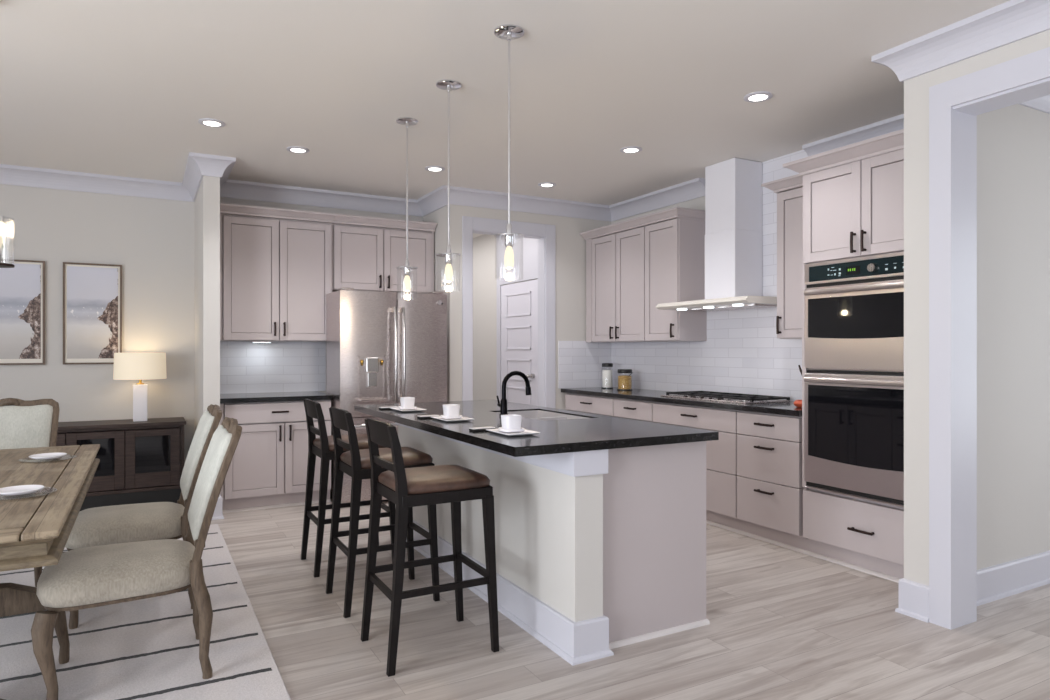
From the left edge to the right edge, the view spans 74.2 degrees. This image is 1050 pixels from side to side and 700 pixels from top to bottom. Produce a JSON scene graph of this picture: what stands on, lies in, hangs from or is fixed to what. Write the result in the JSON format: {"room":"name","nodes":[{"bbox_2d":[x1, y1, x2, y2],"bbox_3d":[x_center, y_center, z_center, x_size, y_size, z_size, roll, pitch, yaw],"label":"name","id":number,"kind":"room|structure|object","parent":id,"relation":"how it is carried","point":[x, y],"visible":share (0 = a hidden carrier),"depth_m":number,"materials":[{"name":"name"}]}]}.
{"room":"kitchen","nodes":[
{"label":"kitchen","id":0,"kind":"room"},
{"bbox_2d":[0,184,194,463],"bbox_3d":[-4.721,-0.085,5.271,4.220,2.740,0.120,0,0,-29],"label":"wall","id":1,"kind":"structure","parent":0,"point":[152,239],"depth_m":5.88,"materials":[{"name":"paint"}]},
{"bbox_2d":[0,259,44,364],"bbox_3d":[-4.084,-0.301,5.535,0.419,0.840,0.028,0,0,-29],"label":"framed picture","id":2,"kind":"object","parent":1,"relation":"attached to","point":[22,287],"visible":1,"depth_m":5.56},
{"bbox_2d":[63,262,121,364],"bbox_3d":[-3.609,-0.301,5.795,0.419,0.840,0.028,0,0,-29],"label":"framed picture","id":3,"kind":"object","parent":1,"relation":"attached to","point":[92,293],"visible":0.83,"depth_m":5.79},
{"bbox_2d":[212,495,223,519],"bbox_3d":[-4.363,1.202,4.772,4.128,0.166,1.098,0,0,-29],"label":"baseboard","id":4,"kind":"structure","parent":1,"relation":"attached to","point":[218,512],"depth_m":5.27,"materials":[{"name":"white paint"}]},
{"bbox_2d":[0,152,704,221],"bbox_3d":[-2.584,-1.386,5.754,8.161,0.138,1.501,0,0,-12],"label":"trim","id":5,"kind":"structure","parent":1,"relation":"attached to","point":[198,165],"depth_m":6.17,"materials":[{"name":"white paint"}]},
{"bbox_2d":[195,176,219,496],"bbox_3d":[-2.635,-0.085,5.734,0.115,2.740,1.070,0,0,-29],"label":"wall partition","id":6,"kind":"structure","parent":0,"point":[207,201],"depth_m":5.28,"materials":[{"name":"paint"}]},
{"bbox_2d":[220,197,422,393],"bbox_3d":[-1.874,-0.085,6.453,1.910,2.740,0.120,0,0,-29],"label":"wall","id":7,"kind":"structure","parent":0,"point":[222,199],"depth_m":6.37,"materials":[{"name":"paint"}]},
{"bbox_2d":[220,341,325,393],"bbox_3d":[-2.260,0.141,6.169,0.960,0.473,0.008,0,0,-29],"label":"tiled wall","id":8,"kind":"structure","parent":7,"relation":"attached to","point":[245,366],"depth_m":6.17,"materials":[{"name":"white tile"}]},
{"bbox_2d":[220,203,334,341],"bbox_3d":[-2.165,-0.633,5.991,0.949,1.113,0.390,0,0,-29],"label":"upper cabinet","id":9,"kind":"object","parent":7,"relation":"attached to","point":[276,264],"visible":0.94,"depth_m":5.87,"materials":[{"name":"beige paint"}]},
{"bbox_2d":[251,341,271,342],"bbox_3d":[-2.268,-0.070,5.975,0.160,0.014,0.060,0,0,-29],"label":"lamp","id":10,"kind":"object","parent":9,"relation":"attached to","point":[251,341],"visible":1,"depth_m":5.95,"materials":[{"name":"silver metal"}]},
{"bbox_2d":[333,214,436,293],"bbox_3d":[-1.333,-0.863,6.447,0.946,0.655,0.390,0,0,-29],"label":"upper cabinet","id":11,"kind":"object","parent":7,"relation":"attached to","point":[367,251],"visible":0.91,"depth_m":6.31,"materials":[{"name":"beige paint"}]},
{"bbox_2d":[473,234,535,399],"bbox_3d":[-0.374,-0.085,8.596,0.120,2.740,3.560,0,0,-29],"label":"wall","id":12,"kind":"structure","parent":0,"point":[484,246],"depth_m":8.69,"materials":[{"name":"paint"}]},
{"bbox_2d":[497,238,537,400],"bbox_3d":[0.040,-0.085,7.689,0.025,2.740,1.550,0,0,-29],"label":"trim","id":13,"kind":"structure","parent":12,"relation":"attached to","point":[525,250],"depth_m":7.96,"materials":[{"name":"white paint"}]},
{"bbox_2d":[501,279,537,405],"bbox_3d":[-0.108,0.255,7.864,0.117,2.040,0.880,0,0,-29],"label":"door","id":14,"kind":"structure","parent":12,"relation":"in","point":[519,301],"depth_m":7.87,"materials":[{"name":"white paint"}]},
{"bbox_2d":[0,0,1009,237],"bbox_3d":[-0.517,-1.505,3.422,9.820,0.100,12.700,0,0,-29],"label":"ceiling","id":15,"kind":"structure","parent":0,"point":[123,88],"depth_m":3.80,"materials":[{"name":"paint"}]},
{"bbox_2d":[0,235,2,247],"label":"bulb","id":16,"kind":"object","parent":15,"relation":"hanging from","point":[1,238],"depth_m":3.14,"materials":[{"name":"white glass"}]},
{"bbox_2d":[0,254,14,267],"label":"chandelier","id":17,"kind":"object","parent":15,"relation":"hanging from","point":[5,265],"depth_m":3.14,"materials":[{"name":"brown metal"}]},
{"bbox_2d":[198,118,224,126],"bbox_3d":[-2.001,-1.449,4.435,0.160,0.012,0.160,0,0,-29],"label":"recessed light","id":18,"kind":"object","parent":15,"relation":"in","point":[208,122],"visible":1,"depth_m":4.41,"materials":[{"name":"white"}]},
{"bbox_2d":[286,146,308,152],"bbox_3d":[-1.646,-1.449,5.032,0.160,0.012,0.160,0,0,-29],"label":"recessed light","id":19,"kind":"object","parent":15,"relation":"in","point":[295,149],"visible":1,"depth_m":5.00,"materials":[{"name":"white"}]},
{"bbox_2d":[396,117,417,291],"bbox_3d":[-0.747,-0.888,4.399,0.140,1.131,0.140,0,0,-29],"label":"pendant light","id":20,"kind":"object","parent":15,"relation":"hanging from","point":[406,121],"visible":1,"depth_m":4.39,"materials":[{"name":"silver metal"}]},
{"bbox_2d":[404,259,410,275],"bbox_3d":[-0.747,-0.522,4.399,0.042,0.105,0.042,0,0,-29],"label":"socket","id":21,"kind":"object","parent":20,"relation":"attached to","point":[407,271],"depth_m":4.39,"materials":[{"name":"silver metal"}]},
{"bbox_2d":[425,166,444,171],"bbox_3d":[-0.722,-1.449,5.558,0.160,0.012,0.160,0,0,-29],"label":"recessed light","id":22,"kind":"object","parent":15,"relation":"in","point":[428,168],"visible":1,"depth_m":5.53,"materials":[{"name":"white"}]},
{"bbox_2d":[436,79,461,282],"bbox_3d":[-0.417,-0.888,3.797,0.140,1.131,0.140,0,0,-29],"label":"pendant light","id":23,"kind":"object","parent":15,"relation":"hanging from","point":[447,84],"visible":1,"depth_m":3.79,"materials":[{"name":"silver metal"}]},
{"bbox_2d":[445,245,452,263],"bbox_3d":[-0.417,-0.522,3.797,0.042,0.105,0.042,0,0,-29],"label":"socket","id":24,"kind":"object","parent":23,"relation":"attached to","point":[448,257],"depth_m":3.78,"materials":[{"name":"silver metal"}]},
{"bbox_2d":[494,24,523,268],"bbox_3d":[-0.072,-0.888,3.166,0.140,1.131,0.140,0,0,-29],"label":"pendant light","id":25,"kind":"object","parent":15,"relation":"hanging from","point":[509,32],"visible":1,"depth_m":3.16,"materials":[{"name":"silver metal"}]},
{"bbox_2d":[505,224,513,246],"bbox_3d":[-0.072,-0.522,3.166,0.042,0.105,0.042,0,0,-29],"label":"socket","id":26,"kind":"object","parent":25,"relation":"attached to","point":[509,239],"depth_m":3.15,"materials":[{"name":"silver metal"}]},
{"bbox_2d":[538,182,555,186],"bbox_3d":[0.193,-1.449,6.094,0.160,0.012,0.160,0,0,-29],"label":"recessed light","id":27,"kind":"object","parent":15,"relation":"in","point":[544,184],"visible":1,"depth_m":6.06,"materials":[{"name":"white"}]},
{"bbox_2d":[620,146,641,152],"bbox_3d":[0.769,-1.449,5.032,0.160,0.012,0.160,0,0,-29],"label":"recessed light","id":28,"kind":"object","parent":15,"relation":"in","point":[630,149],"visible":1,"depth_m":5.00,"materials":[{"name":"white"}]},
{"bbox_2d":[744,91,772,101],"bbox_3d":[1.337,-1.449,3.980,0.160,0.012,0.160,0,0,-29],"label":"recessed light","id":29,"kind":"object","parent":15,"relation":"in","point":[760,96],"visible":1,"depth_m":3.96,"materials":[{"name":"white paint"}]},
{"bbox_2d":[423,204,611,409],"bbox_3d":[-0.659,-0.085,8.087,1.790,2.740,3.180,0,0,-29],"label":"wall","id":30,"kind":"structure","parent":0,"point":[570,246],"depth_m":6.66,"materials":[{"name":"paint"}]},
{"bbox_2d":[462,216,555,407],"bbox_3d":[-0.166,0.033,6.604,0.988,2.505,0.135,0,0,-29],"label":"trim","id":31,"kind":"structure","parent":30,"relation":"attached to","point":[545,234],"depth_m":6.73,"materials":[{"name":"white paint"}]},
{"bbox_2d":[558,341,610,387],"bbox_3d":[0.607,0.144,6.963,0.632,0.468,0.008,0,0,-29],"label":"tiled wall","id":32,"kind":"structure","parent":30,"relation":"attached to","point":[579,362],"depth_m":6.94,"materials":[{"name":"white tile"}]},
{"bbox_2d":[210,497,1049,699],"bbox_3d":[-0.517,1.335,3.422,9.820,0.100,12.700,0,0,-29],"label":"floor","id":33,"kind":"structure","parent":0,"point":[785,624],"depth_m":3.05,"materials":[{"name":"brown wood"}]},
{"bbox_2d":[56,417,185,511],"bbox_3d":[-3.640,0.938,5.526,1.672,0.695,0.430,0,0,-29],"label":"sideboard","id":34,"kind":"object","parent":33,"relation":"on","point":[141,461],"visible":0.56,"depth_m":5.58,"materials":[{"name":"brown wood"}]},
{"bbox_2d":[113,353,166,421],"bbox_3d":[-3.201,0.306,5.772,0.388,0.568,0.388,0,0,-29],"label":"table lamp","id":35,"kind":"object","parent":34,"relation":"on","point":[127,366],"visible":1,"depth_m":5.65,"materials":[{"name":"beige fabric"}]},
{"bbox_2d":[0,524,290,699],"bbox_3d":[-2.389,1.280,2.768,2.468,0.010,3.950,0,0,-29],"label":"rug","id":36,"kind":"object","parent":33,"relation":"on","point":[143,649],"visible":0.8,"depth_m":2.94,"materials":[{"name":"white fabric"}]},
{"bbox_2d":[0,398,59,587],"bbox_3d":[-2.945,0.781,3.890,0.501,0.987,0.696,0,0,-29],"label":"dining chair","id":37,"kind":"object","parent":36,"relation":"on","point":[28,423],"visible":0.43,"depth_m":4.15,"materials":[{"name":"beige fabric"}]},
{"bbox_2d":[0,444,99,699],"bbox_3d":[-2.317,0.901,2.730,0.998,0.746,2.135,0,0,-29],"label":"dining table","id":38,"kind":"object","parent":36,"relation":"on","point":[36,527],"visible":0.98,"depth_m":2.58,"materials":[{"name":"brown wood"}]},
{"bbox_3d":[-2.289,0.523,3.330,0.230,0.009,0.230,0,0,-29],"label":"charger plate","id":39,"kind":"object","parent":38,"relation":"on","visible":0},
{"bbox_2d":[28,453,66,458],"bbox_3d":[-2.289,0.511,3.330,0.154,0.016,0.146,0,0,-29],"label":"plate","id":40,"kind":"object","parent":39,"relation":"on","point":[43,455],"visible":1,"depth_m":3.34,"materials":[{"name":"white ceramic"}]},
{"bbox_3d":[-1.836,0.523,2.517,0.230,0.009,0.230,0,0,-29],"label":"charger plate","id":41,"kind":"object","parent":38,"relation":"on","visible":0},
{"bbox_2d":[0,485,44,495],"bbox_3d":[-1.836,0.511,2.517,0.154,0.016,0.146,0,0,-29],"label":"plate","id":42,"kind":"object","parent":41,"relation":"on","point":[21,489],"visible":1,"depth_m":2.53,"materials":[{"name":"white ceramic"}]},
{"bbox_2d":[31,417,241,699],"bbox_3d":[-1.528,0.781,2.783,0.696,0.987,0.501,0,0,-29],"label":"dining chair","id":43,"kind":"object","parent":36,"relation":"on","point":[101,575],"visible":0.99,"depth_m":2.66,"materials":[{"name":"fabric"}]},
{"bbox_2d":[63,404,222,628],"bbox_3d":[-1.923,0.781,3.508,0.696,0.987,0.501,0,0,-29],"label":"dining chair","id":44,"kind":"object","parent":36,"relation":"on","point":[115,524],"visible":0.76,"depth_m":3.39,"materials":[{"name":"beige fabric"}]},
{"bbox_2d":[220,400,330,512],"bbox_3d":[-2.139,0.851,5.862,0.871,0.868,0.641,0,0,-29],"label":"base cabinet","id":45,"kind":"object","parent":33,"relation":"on","point":[267,469],"visible":0.72,"depth_m":5.60,"materials":[{"name":"beige paint"}]},
{"bbox_2d":[220,391,332,403],"bbox_3d":[-2.142,0.397,5.871,0.875,0.038,0.626,0,0,-29],"label":"countertop","id":46,"kind":"structure","parent":45,"relation":"on","point":[312,395],"depth_m":5.68,"materials":[{"name":"black stone"}]},
{"bbox_2d":[301,399,395,577],"bbox_3d":[-1.071,0.790,4.208,0.487,0.990,0.404,0,0,-29],"label":"bar stool","id":47,"kind":"object","parent":33,"relation":"on","point":[322,447],"visible":0.61,"depth_m":4.08,"materials":[{"name":"brown wood"}]},
{"bbox_2d":[326,407,439,617],"bbox_3d":[-0.746,0.790,3.616,0.487,0.990,0.404,0,0,-29],"label":"bar stool","id":48,"kind":"object","parent":33,"relation":"on","point":[355,463],"visible":0.83,"depth_m":3.54,"materials":[{"name":"brown wood"}]},
{"bbox_2d":[326,287,446,502],"bbox_3d":[-1.191,0.388,6.021,0.930,1.795,0.623,0,0,-29],"label":"refrigerator","id":49,"kind":"object","parent":33,"relation":"on","point":[382,347],"visible":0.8,"depth_m":5.79,"materials":[{"name":"brushed stainless steel"},{"name":"black plastic"},{"name":"brushed nickel"}]},
{"bbox_2d":[361,418,498,676],"bbox_3d":[-0.420,0.790,3.019,0.487,0.990,0.404,0,0,-29],"label":"bar stool","id":50,"kind":"object","parent":33,"relation":"on","point":[406,488],"visible":1,"depth_m":2.94,"materials":[{"name":"brown wood"}]},
{"bbox_2d":[395,422,709,665],"bbox_3d":[-0.003,0.851,4.054,0.835,0.868,2.349,0,0,-29],"label":"kitchen island","id":51,"kind":"object","parent":33,"relation":"on","point":[598,552],"visible":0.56,"depth_m":3.12,"materials":[{"name":"paint"}]},
{"bbox_2d":[354,400,718,456],"bbox_3d":[-0.139,0.397,3.991,1.065,0.038,2.365,0,0,-29],"label":"island countertop","id":52,"kind":"structure","parent":51,"relation":"on","point":[594,432],"depth_m":3.33,"materials":[{"name":"black stone"}]},
{"bbox_2d":[379,406,397,409],"bbox_3d":[-0.868,0.371,4.434,0.120,0.014,0.063,0,0,-29],"label":"napkin","id":53,"kind":"object","parent":52,"relation":"on","point":[390,407],"visible":0.77,"depth_m":4.41,"materials":[{"name":"white fabric"}]},
{"bbox_2d":[391,408,426,411],"bbox_3d":[-0.727,0.371,4.316,0.160,0.013,0.224,0,0,-29],"label":"plate","id":54,"kind":"object","parent":52,"relation":"on","point":[397,409],"visible":0.76,"depth_m":4.25,"materials":[{"name":"white ceramic"}]},
{"bbox_2d":[398,397,416,409],"bbox_3d":[-0.735,0.333,4.331,0.104,0.074,0.114,0,0,-29],"label":"cup","id":55,"kind":"object","parent":54,"relation":"on","point":[407,403],"visible":1,"depth_m":4.29,"materials":[{"name":"white ceramic"}]},
{"bbox_2d":[417,415,438,418],"bbox_3d":[-0.533,0.371,3.854,0.120,0.014,0.063,0,0,-29],"label":"napkin","id":56,"kind":"object","parent":52,"relation":"on","point":[419,416],"visible":0.86,"depth_m":3.83,"materials":[{"name":"white fabric"}]},
{"bbox_2d":[431,416,473,421],"bbox_3d":[-0.392,0.371,3.736,0.160,0.013,0.224,0,0,-29],"label":"plate","id":57,"kind":"object","parent":52,"relation":"on","point":[435,417],"visible":0.74,"depth_m":3.69,"materials":[{"name":"white ceramic"}]},
{"bbox_2d":[440,404,461,418],"bbox_3d":[-0.400,0.333,3.751,0.104,0.074,0.114,0,0,-29],"label":"cup","id":58,"kind":"object","parent":57,"relation":"on","point":[450,411],"visible":1,"depth_m":3.71,"materials":[{"name":"white ceramic"}]},
{"bbox_2d":[469,426,496,431],"bbox_3d":[-0.197,0.371,3.251,0.120,0.014,0.063,0,0,-29],"label":"napkin","id":59,"kind":"object","parent":52,"relation":"on","point":[473,429],"visible":0.91,"depth_m":3.23,"materials":[{"name":"white fabric"}]},
{"bbox_2d":[486,429,539,435],"bbox_3d":[-0.056,0.371,3.133,0.160,0.013,0.224,0,0,-29],"label":"plate","id":60,"kind":"object","parent":52,"relation":"on","point":[525,432],"visible":0.74,"depth_m":3.09,"materials":[{"name":"white ceramic"}]},
{"bbox_2d":[498,414,524,432],"bbox_3d":[-0.064,0.333,3.148,0.104,0.074,0.114,0,0,-29],"label":"cup","id":61,"kind":"object","parent":60,"relation":"on","point":[510,423],"visible":1,"depth_m":3.11,"materials":[{"name":"white ceramic"}]},
{"bbox_2d":[497,371,531,416],"bbox_3d":[-0.066,0.248,4.007,0.204,0.259,0.106,0,0,-29],"label":"faucet","id":62,"kind":"object","parent":52,"relation":"on","point":[503,405],"visible":0.94,"depth_m":3.95,"materials":[{"name":"black metal"}]},
{"bbox_2d":[497,410,585,420],"bbox_3d":[0.094,0.490,4.087,0.359,0.205,0.679,0,0,-29],"label":"sink","id":63,"kind":"object","parent":52,"relation":"in","point":[534,414],"visible":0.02,"depth_m":4.35,"materials":[{"name":"silver metal"}]},
{"bbox_2d":[565,393,616,416],"bbox_3d":[0.813,0.851,6.583,0.631,0.868,0.831,0,0,-29],"label":"base cabinet","id":64,"kind":"object","parent":33,"relation":"on","point":[599,405],"visible":0.23,"depth_m":6.40,"materials":[{"name":"beige paint"}]},
{"bbox_2d":[613,398,655,421],"bbox_3d":[1.141,0.851,5.984,0.631,0.868,0.533,0,0,-29],"label":"base cabinet","id":65,"kind":"object","parent":33,"relation":"on","point":[640,410],"visible":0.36,"depth_m":5.83,"materials":[{"name":"beige paint"}]},
{"bbox_2d":[653,402,742,533],"bbox_3d":[1.488,0.851,5.350,0.631,0.868,0.910,0,0,-29],"label":"base cabinet","id":66,"kind":"object","parent":33,"relation":"on","point":[721,454],"visible":0.38,"depth_m":4.99,"materials":[{"name":"beige paint"}]},
{"bbox_2d":[737,411,808,554],"bbox_3d":[1.839,0.851,4.709,0.631,0.868,0.550,0,0,-29],"label":"base cabinet","id":67,"kind":"object","parent":33,"relation":"on","point":[770,489],"visible":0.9,"depth_m":4.56,"materials":[{"name":"beige paint"}]},
{"bbox_2d":[561,387,801,416],"bbox_3d":[1.298,0.397,5.720,0.611,0.038,2.835,0,0,-29],"label":"countertop","id":68,"kind":"structure","parent":67,"relation":"on","point":[781,408],"depth_m":5.30,"materials":[{"name":"black stone"}]},
{"bbox_2d":[602,363,612,388],"bbox_3d":[0.811,0.253,6.828,0.113,0.250,0.113,0,0,-29],"label":"jar","id":69,"kind":"object","parent":68,"relation":"on","point":[607,375],"visible":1,"depth_m":6.79,"materials":[{"name":"clear glass"}]},
{"bbox_2d":[617,369,632,389],"bbox_3d":[0.943,0.279,6.542,0.146,0.198,0.152,0,0,9],"label":"jar","id":70,"kind":"object","parent":68,"relation":"on","point":[624,381],"visible":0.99,"depth_m":6.49,"materials":[{"name":"clear glass"}]},
{"bbox_2d":[660,391,789,403],"bbox_3d":[1.523,0.361,5.371,0.450,0.033,0.920,0,0,-29],"label":"gas cooktop","id":71,"kind":"object","parent":68,"relation":"in","point":[699,395],"visible":1,"depth_m":5.21,"materials":[{"name":"silver metal"}]},
{"bbox_2d":[793,365,801,407],"bbox_3d":[1.828,0.238,4.575,0.110,0.280,0.110,0,0,-29],"label":"utensil crock","id":72,"kind":"object","parent":68,"relation":"on","point":[798,403],"visible":0.51,"depth_m":4.56,"materials":[{"name":"orange ceramic"}]},
{"bbox_2d":[783,129,903,582],"bbox_3d":[2.146,0.058,4.109,0.670,2.455,0.957,0,0,-29],"label":"tall cabinet","id":73,"kind":"object","parent":33,"relation":"on","point":[853,194],"visible":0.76,"depth_m":4.01,"materials":[{"name":"beige paint"}]},
{"bbox_2d":[803,370,903,507],"bbox_3d":[2.127,0.488,4.054,0.575,0.726,0.800,0,0,-29],"label":"wall oven","id":74,"kind":"object","parent":73,"relation":"in","point":[854,420],"visible":0.64,"depth_m":3.98,"materials":[{"name":"silver metal"}]},
{"bbox_2d":[803,252,903,371],"bbox_3d":[2.127,-0.204,4.054,0.575,0.649,0.800,0,0,-29],"label":"wall oven","id":75,"kind":"object","parent":73,"relation":"attached to","point":[854,307],"visible":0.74,"depth_m":3.98,"materials":[{"name":"silver metal"}]},
{"bbox_2d":[612,196,704,391],"bbox_3d":[1.809,-0.085,5.567,0.120,2.740,3.850,0,0,-29],"label":"wall","id":76,"kind":"structure","parent":0,"point":[698,203],"depth_m":6.17,"materials":[{"name":"white glazed subway tile"},{"name":"paint"}]},
{"bbox_2d":[579,207,706,341],"bbox_3d":[1.061,-0.622,6.381,0.390,1.090,1.444,0,0,-29],"label":"upper cabinet","id":77,"kind":"object","parent":76,"relation":"attached to","point":[634,266],"visible":0.99,"depth_m":6.09,"materials":[{"name":"beige paint"}]},
{"bbox_2d":[611,150,807,400],"bbox_3d":[1.567,-0.538,5.877,0.008,1.833,2.835,0,0,-29],"label":"tiled wall","id":78,"kind":"structure","parent":76,"relation":"attached to","point":[742,352],"depth_m":5.58,"materials":[{"name":"white tile"}]},
{"bbox_2d":[802,114,903,156],"bbox_3d":[2.326,-1.386,4.391,0.102,0.138,1.290,0,0,-29],"label":"trim","id":79,"kind":"structure","parent":78,"relation":"attached to","point":[896,123],"depth_m":4.59,"materials":[{"name":"white paint"}]},
{"bbox_2d":[656,158,776,311],"bbox_3d":[1.533,-0.887,5.373,0.530,1.132,0.970,0,0,-29],"label":"range hood","id":80,"kind":"object","parent":76,"relation":"attached to","point":[733,188],"visible":0.98,"depth_m":5.31,"materials":[{"name":"white metal"}]},
{"bbox_2d":[761,174,803,338],"bbox_3d":[1.954,-0.622,4.751,0.390,1.090,0.508,0,0,-29],"label":"upper cabinet","id":81,"kind":"object","parent":76,"relation":"attached to","point":[789,190],"visible":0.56,"depth_m":4.76,"materials":[{"name":"beige paint"}]},
{"bbox_2d":[904,30,1049,585],"bbox_3d":[3.157,-0.085,1.210,0.180,2.740,5.090,0,0,-29],"label":"wall","id":82,"kind":"structure","parent":0,"point":[916,89],"depth_m":3.33,"materials":[{"name":"paint"}]},
{"bbox_2d":[895,578,928,622],"bbox_3d":[1.900,1.202,3.362,0.098,0.166,0.162,0,0,-29],"label":"baseboard","id":83,"kind":"structure","parent":82,"relation":"attached to","point":[913,596],"depth_m":3.33,"materials":[{"name":"white paint"}]},
{"bbox_2d":[871,0,1049,82],"bbox_3d":[3.158,-1.386,1.268,0.442,0.138,5.192,0,0,-29],"label":"trim","id":84,"kind":"structure","parent":82,"relation":"attached to","point":[1011,21],"depth_m":3.08,"materials":[{"name":"white paint"}]},
{"bbox_2d":[929,47,1049,629],"bbox_3d":[2.754,0.022,1.946,0.210,2.525,3.170,0,0,-29],"label":"trim","id":85,"kind":"structure","parent":82,"relation":"attached to","point":[955,104],"depth_m":3.22,"materials":[{"name":"white paint"}]},
{"bbox_2d":[977,104,1049,569],"bbox_3d":[3.204,-0.085,4.080,2.660,2.740,0.100,0,0,-29],"label":"wall","id":86,"kind":"structure","parent":0,"point":[1013,141],"depth_m":3.69,"materials":[{"name":"paint"}]},
{"bbox_2d":[977,551,1049,605],"bbox_3d":[3.198,1.202,4.003,2.545,0.166,0.028,0,0,-29],"label":"baseboard","id":87,"kind":"structure","parent":86,"relation":"attached to","point":[996,582],"depth_m":3.66,"materials":[{"name":"white paint"}]},
{"bbox_2d":[1019,95,1049,113],"bbox_3d":[3.209,-1.386,3.967,2.560,0.138,0.102,0,0,-29],"label":"trim","id":88,"kind":"structure","parent":86,"relation":"attached to","point":[1042,104],"depth_m":3.78,"materials":[{"name":"white paint"}]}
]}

